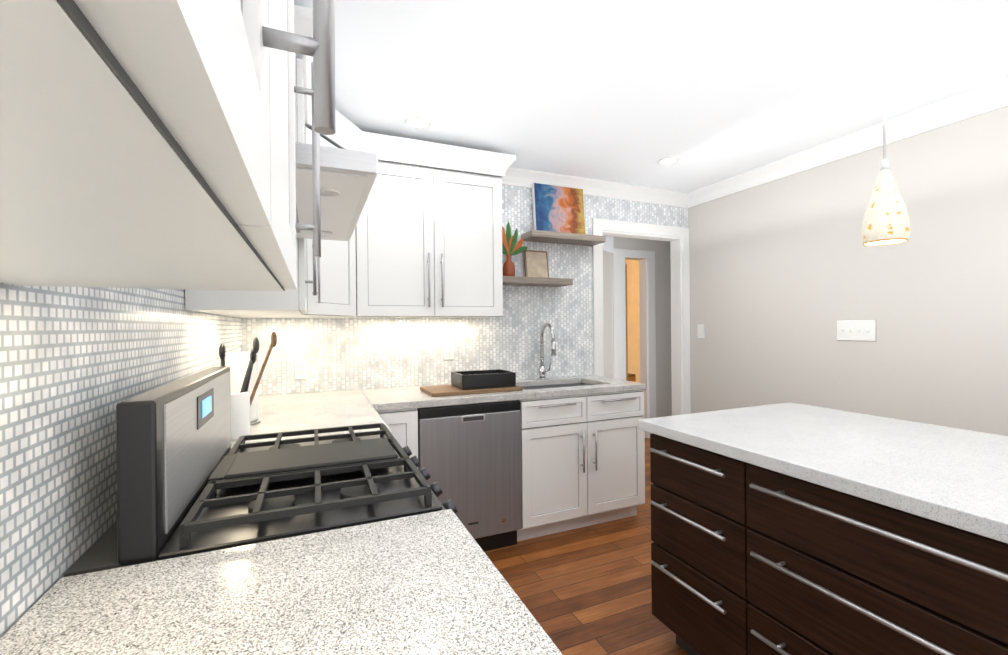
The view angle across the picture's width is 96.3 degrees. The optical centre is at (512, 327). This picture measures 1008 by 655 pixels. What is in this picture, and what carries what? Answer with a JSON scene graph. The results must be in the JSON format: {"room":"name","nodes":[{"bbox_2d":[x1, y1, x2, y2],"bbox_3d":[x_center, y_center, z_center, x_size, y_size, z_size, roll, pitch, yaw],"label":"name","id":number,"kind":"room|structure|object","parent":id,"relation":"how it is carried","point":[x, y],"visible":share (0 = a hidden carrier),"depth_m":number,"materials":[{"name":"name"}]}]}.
{"room":"kitchen","nodes":[
{"label":"kitchen","id":0,"kind":"room"},
{"bbox_2d":[0,283,241,637],"bbox_3d":[-0.562,0.092,0.201,0.120,2.440,5.450,-1,0,-24],"label":"wall","id":1,"kind":"structure","parent":0,"point":[77,364],"depth_m":0.75,"materials":[{"name":"tile"}]},
{"bbox_2d":[0,0,299,267],"bbox_3d":[-0.215,-0.594,-0.017,0.347,1.066,0.644,-1,0,-24],"label":"upper cabinet","id":2,"kind":"object","parent":1,"relation":"attached to","point":[150,144],"depth_m":0.17,"materials":[{"name":"white paint"}]},
{"bbox_2d":[0,34,303,290],"bbox_3d":[-0.415,-0.594,0.435,0.347,1.066,0.584,-1,0,-24],"label":"upper cabinet","id":3,"kind":"object","parent":1,"relation":"attached to","point":[55,273],"depth_m":0.53,"materials":[{"name":"white paint"}]},
{"bbox_2d":[185,53,316,314],"bbox_3d":[-0.986,-0.506,1.780,0.385,0.895,0.580,-1,0,-24],"label":"upper cabinet","id":4,"kind":"object","parent":1,"relation":"attached to","point":[247,302],"visible":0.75,"depth_m":1.56,"materials":[{"name":"white paint"}]},
{"bbox_2d":[226,126,355,317],"bbox_3d":[-1.147,-0.506,2.407,0.596,0.895,0.696,-1,0,-24],"label":"upper cabinet","id":5,"kind":"object","parent":1,"relation":"attached to","point":[335,297],"visible":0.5,"depth_m":2.32,"materials":[{"name":"white paint"}]},
{"bbox_2d":[294,5,685,207],"bbox_3d":[0.227,-1.055,2.661,3.327,0.174,1.348,-1,0,-24],"label":"crown molding","id":6,"kind":"structure","parent":5,"relation":"on","point":[349,135],"depth_m":2.72,"materials":[{"name":"white paint"}]},
{"bbox_2d":[295,142,377,240],"bbox_3d":[-0.660,-0.715,1.179,0.500,0.824,0.773,-1,0,-24],"label":"range hood","id":7,"kind":"object","parent":1,"relation":"attached to","point":[347,178],"visible":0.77,"depth_m":1.00,"materials":[{"name":"silver metal"}]},
{"bbox_2d":[242,146,687,395],"bbox_3d":[0.032,0.078,3.375,3.530,2.440,0.120,-1,0,-24],"label":"wall","id":8,"kind":"structure","parent":0,"point":[341,354],"depth_m":3.18,"materials":[{"name":"tile"}]},
{"bbox_2d":[294,359,308,379],"bbox_3d":[-1.272,0.252,2.729,0.079,0.124,0.009,-1,0,-24],"label":"electrical outlet","id":9,"kind":"object","parent":8,"relation":"attached to","point":[301,367],"visible":1,"depth_m":2.73,"materials":[{"name":"white plastic"}]},
{"bbox_2d":[353,161,502,317],"bbox_3d":[-0.529,-0.513,2.849,0.890,0.895,0.385,-1,0,-24],"label":"upper cabinet","id":10,"kind":"object","parent":8,"relation":"attached to","point":[428,242],"visible":0.92,"depth_m":2.70,"materials":[{"name":"white paint"}]},
{"bbox_2d":[443,342,453,359],"bbox_3d":[-0.435,0.161,3.098,0.079,0.124,0.009,-1,0,-24],"label":"electrical outlet","id":11,"kind":"object","parent":8,"relation":"attached to","point":[448,350],"visible":1,"depth_m":3.10,"materials":[{"name":"grey plastic"}]},
{"bbox_2d":[503,276,572,286],"bbox_3d":[0.125,-0.330,3.246,0.615,0.045,0.187,-1,0,-24],"label":"shelf","id":12,"kind":"object","parent":8,"relation":"attached to","point":[532,281],"visible":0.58,"depth_m":3.19,"materials":[{"name":"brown wood"}]},
{"bbox_2d":[502,221,527,275],"bbox_3d":[-0.019,-0.552,3.179,0.270,0.400,0.089,-1,0,-24],"label":"potted plant","id":13,"kind":"object","parent":12,"relation":"on","point":[510,247],"visible":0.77,"depth_m":3.17,"materials":[{"name":"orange plant"}]},
{"bbox_2d":[524,250,548,277],"bbox_3d":[0.180,-0.462,3.335,0.190,0.215,0.045,-1,0,-24],"label":"picture","id":14,"kind":"object","parent":12,"relation":"on","point":[535,263],"visible":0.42,"depth_m":3.33,"materials":[{"name":"brown"}]},
{"bbox_2d":[521,230,605,245],"bbox_3d":[0.385,-0.663,3.361,0.620,0.045,0.187,-1,0,-24],"label":"shelf","id":15,"kind":"object","parent":8,"relation":"attached to","point":[559,237],"visible":0.92,"depth_m":3.30,"materials":[{"name":"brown wood"}]},
{"bbox_2d":[532,182,585,233],"bbox_3d":[0.357,-0.879,3.408,0.430,0.385,0.066,-1,0,-24],"label":"canvas art","id":16,"kind":"object","parent":15,"relation":"on","point":[556,208],"visible":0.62,"depth_m":3.39,"materials":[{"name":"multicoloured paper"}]},
{"bbox_2d":[592,218,690,437],"bbox_3d":[1.080,0.210,3.828,1.002,2.155,0.138,-1,0,-24],"label":"door frame","id":17,"kind":"structure","parent":8,"relation":"attached to","point":[677,238],"depth_m":3.75,"materials":[{"name":"white wood"}]},
{"bbox_2d":[485,438,688,654],"bbox_3d":[1.172,1.320,2.319,4.980,0.060,8.170,-1,0,-24],"label":"floor","id":18,"kind":"structure","parent":0,"point":[586,590],"depth_m":2.28,"materials":[{"name":"brown wood"}]},
{"bbox_2d":[64,366,457,576],"bbox_3d":[-0.537,0.716,1.231,0.740,1.185,0.773,-1,0,-24],"label":"range","id":19,"kind":"object","parent":18,"relation":"on","point":[190,481],"visible":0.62,"depth_m":0.95,"materials":[{"name":"grey metal"}]},
{"bbox_2d":[377,408,417,467],"bbox_3d":[-0.749,0.870,2.629,0.283,0.875,0.607,-1,0,-24],"label":"base cabinet","id":20,"kind":"object","parent":18,"relation":"on","point":[402,424],"visible":0.21,"depth_m":2.38,"materials":[{"name":"white paint"}]},
{"bbox_2d":[417,400,520,551],"bbox_3d":[-0.339,0.866,2.803,0.600,0.873,0.620,-1,0,-24],"label":"dishwasher","id":21,"kind":"object","parent":18,"relation":"on","point":[469,457],"visible":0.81,"depth_m":2.54,"materials":[{"name":"grey metal"}]},
{"bbox_2d":[517,383,644,541],"bbox_3d":[0.359,0.858,3.097,0.910,0.875,0.645,-1,0,-24],"label":"base cabinet","id":22,"kind":"object","parent":18,"relation":"on","point":[582,460],"visible":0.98,"depth_m":2.82,"materials":[{"name":"white paint"}]},
{"bbox_2d":[638,426,1007,654],"bbox_3d":[1.429,0.854,0.952,0.923,0.876,2.360,-1,0,-24],"label":"kitchen island","id":23,"kind":"object","parent":18,"relation":"on","point":[789,528],"depth_m":1.27,"materials":[{"name":"brown wood"}]},
{"bbox_2d":[638,402,1007,537],"bbox_3d":[1.443,0.396,0.959,0.945,0.040,2.420,-1,0,-24],"label":"island countertop","id":24,"kind":"structure","parent":23,"relation":"on","point":[961,475],"depth_m":1.38,"materials":[{"name":"white stone"}]},
{"bbox_3d":[-0.990,0.873,2.156,0.655,0.875,1.278,-1,0,-24],"label":"base cabinet","id":25,"kind":"object","parent":18,"relation":"on","visible":0},
{"bbox_2d":[231,399,392,447],"bbox_3d":[-0.873,0.415,1.871,0.646,0.040,0.660,-1,0,-24],"label":"countertop","id":26,"kind":"structure","parent":25,"relation":"on","point":[298,411],"depth_m":1.97,"materials":[{"name":"stone"}]},
{"bbox_2d":[220,342,260,425],"bbox_3d":[-1.124,0.229,1.860,0.150,0.336,0.150,-1,0,-24],"label":"paper towel","id":27,"kind":"object","parent":26,"relation":"on","point":[237,362],"visible":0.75,"depth_m":1.81,"materials":[{"name":"white paper"}]},
{"bbox_2d":[219,332,276,440],"bbox_3d":[-0.985,0.206,1.662,0.208,0.380,0.170,-1,0,-24],"label":"utensil crock","id":28,"kind":"object","parent":26,"relation":"on","point":[241,400],"visible":0.71,"depth_m":1.62,"materials":[{"name":"white ceramic"}]},
{"bbox_2d":[258,375,645,410],"bbox_3d":[-0.325,0.408,2.811,2.409,0.040,0.618,-1,0,-24],"label":"countertop","id":29,"kind":"structure","parent":25,"relation":"on","point":[411,397],"depth_m":2.64,"materials":[{"name":"stone"}]},
{"bbox_2d":[420,385,522,396],"bbox_3d":[-0.254,0.375,2.779,0.560,0.022,0.320,-1,0,-24],"label":"cutting board","id":30,"kind":"object","parent":29,"relation":"on","point":[441,390],"visible":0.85,"depth_m":2.66,"materials":[{"name":"brown wood"}]},
{"bbox_2d":[451,369,515,389],"bbox_3d":[-0.181,0.320,2.811,0.340,0.085,0.240,-1,0,-24],"label":"tray","id":31,"kind":"object","parent":30,"relation":"on","point":[475,379],"visible":1,"depth_m":2.72,"materials":[{"name":"black metal"}]},
{"bbox_2d":[538,323,555,379],"bbox_3d":[0.275,0.174,3.247,0.112,0.413,0.226,-1,0,-24],"label":"faucet","id":32,"kind":"object","parent":29,"relation":"on","point":[542,370],"visible":1,"depth_m":3.29,"materials":[{"name":"silver metal"}]},
{"bbox_2d":[523,383,586,389],"bbox_3d":[0.309,0.519,3.092,0.632,0.193,0.372,-1,0,-24],"label":"sink basin","id":33,"kind":"object","parent":29,"relation":"in","point":[552,386],"visible":0.06,"depth_m":3.29,"materials":[{"name":"silver metal"}]},
{"bbox_3d":[-0.039,0.870,0.000,0.655,0.875,1.862,-1,0,-24],"label":"base cabinet","id":34,"kind":"object","parent":18,"relation":"on","visible":0},
{"bbox_2d":[0,509,562,654],"bbox_3d":[-0.049,0.412,-0.004,0.642,0.040,1.862,-1,0,-24],"label":"countertop","id":35,"kind":"structure","parent":34,"relation":"on","point":[433,583],"depth_m":0.64,"materials":[{"name":"stone"}]},
{"bbox_2d":[603,236,671,417],"bbox_3d":[1.264,0.062,5.127,2.620,2.440,0.150,-1,0,-24],"label":"wall","id":36,"kind":"structure","parent":0,"point":[661,249],"depth_m":5.09,"materials":[{"name":"grey paint"}]},
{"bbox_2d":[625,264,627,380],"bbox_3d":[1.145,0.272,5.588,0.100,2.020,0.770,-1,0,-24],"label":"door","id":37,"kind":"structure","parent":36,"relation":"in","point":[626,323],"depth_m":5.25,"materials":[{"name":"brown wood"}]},
{"bbox_2d":[294,0,1007,192],"bbox_3d":[1.149,-1.170,2.312,4.980,0.040,8.170,-1,0,-24],"label":"ceiling","id":38,"kind":"structure","parent":0,"point":[705,92],"depth_m":2.04,"materials":[{"name":"white paint"}]},
{"bbox_2d":[405,116,431,128],"bbox_3d":[-0.518,-1.132,2.500,0.150,0.006,0.150,-1,0,-24],"label":"recessed light","id":39,"kind":"object","parent":38,"relation":"in","point":[416,122],"visible":1,"depth_m":2.49,"materials":[{"name":"white"}]},
{"bbox_2d":[657,157,679,164],"bbox_3d":[1.078,-1.148,3.117,0.150,0.006,0.150,-1,0,-24],"label":"recessed light","id":40,"kind":"object","parent":38,"relation":"in","point":[668,161],"visible":1,"depth_m":3.11,"materials":[{"name":"white"}]},
{"bbox_2d":[861,0,910,245],"bbox_3d":[1.213,-0.711,1.471,0.125,0.872,0.125,-1,0,-24],"label":"pendant light","id":41,"kind":"object","parent":38,"relation":"hanging from","point":[886,220],"visible":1,"depth_m":1.45,"materials":[{"name":"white glass"}]},
{"bbox_2d":[688,106,1007,435],"bbox_3d":[2.692,0.058,1.571,0.120,2.440,5.330,-1,0,-24],"label":"wall","id":42,"kind":"structure","parent":0,"point":[787,273],"depth_m":2.71,"materials":[{"name":"grey paint"}]},
{"bbox_2d":[697,324,704,338],"bbox_3d":[1.609,0.032,3.853,0.016,0.124,0.079,-1,0,-24],"label":"light switch","id":43,"kind":"object","parent":42,"relation":"attached to","point":[701,330],"visible":1,"depth_m":3.85,"materials":[{"name":"grey plastic"}]},
{"bbox_2d":[686,77,1007,207],"bbox_3d":[2.590,-1.108,1.527,0.078,0.105,5.330,-1,0,-24],"label":"crown molding","id":44,"kind":"structure","parent":42,"relation":"attached to","point":[979,101],"depth_m":2.65,"materials":[{"name":"white wood"}]},
{"bbox_2d":[837,320,875,341],"bbox_3d":[2.097,0.019,2.747,0.016,0.126,0.210,-1,0,-24],"label":"light switch","id":45,"kind":"object","parent":42,"relation":"attached to","point":[856,330],"visible":1,"depth_m":2.74,"materials":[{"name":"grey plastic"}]}
]}

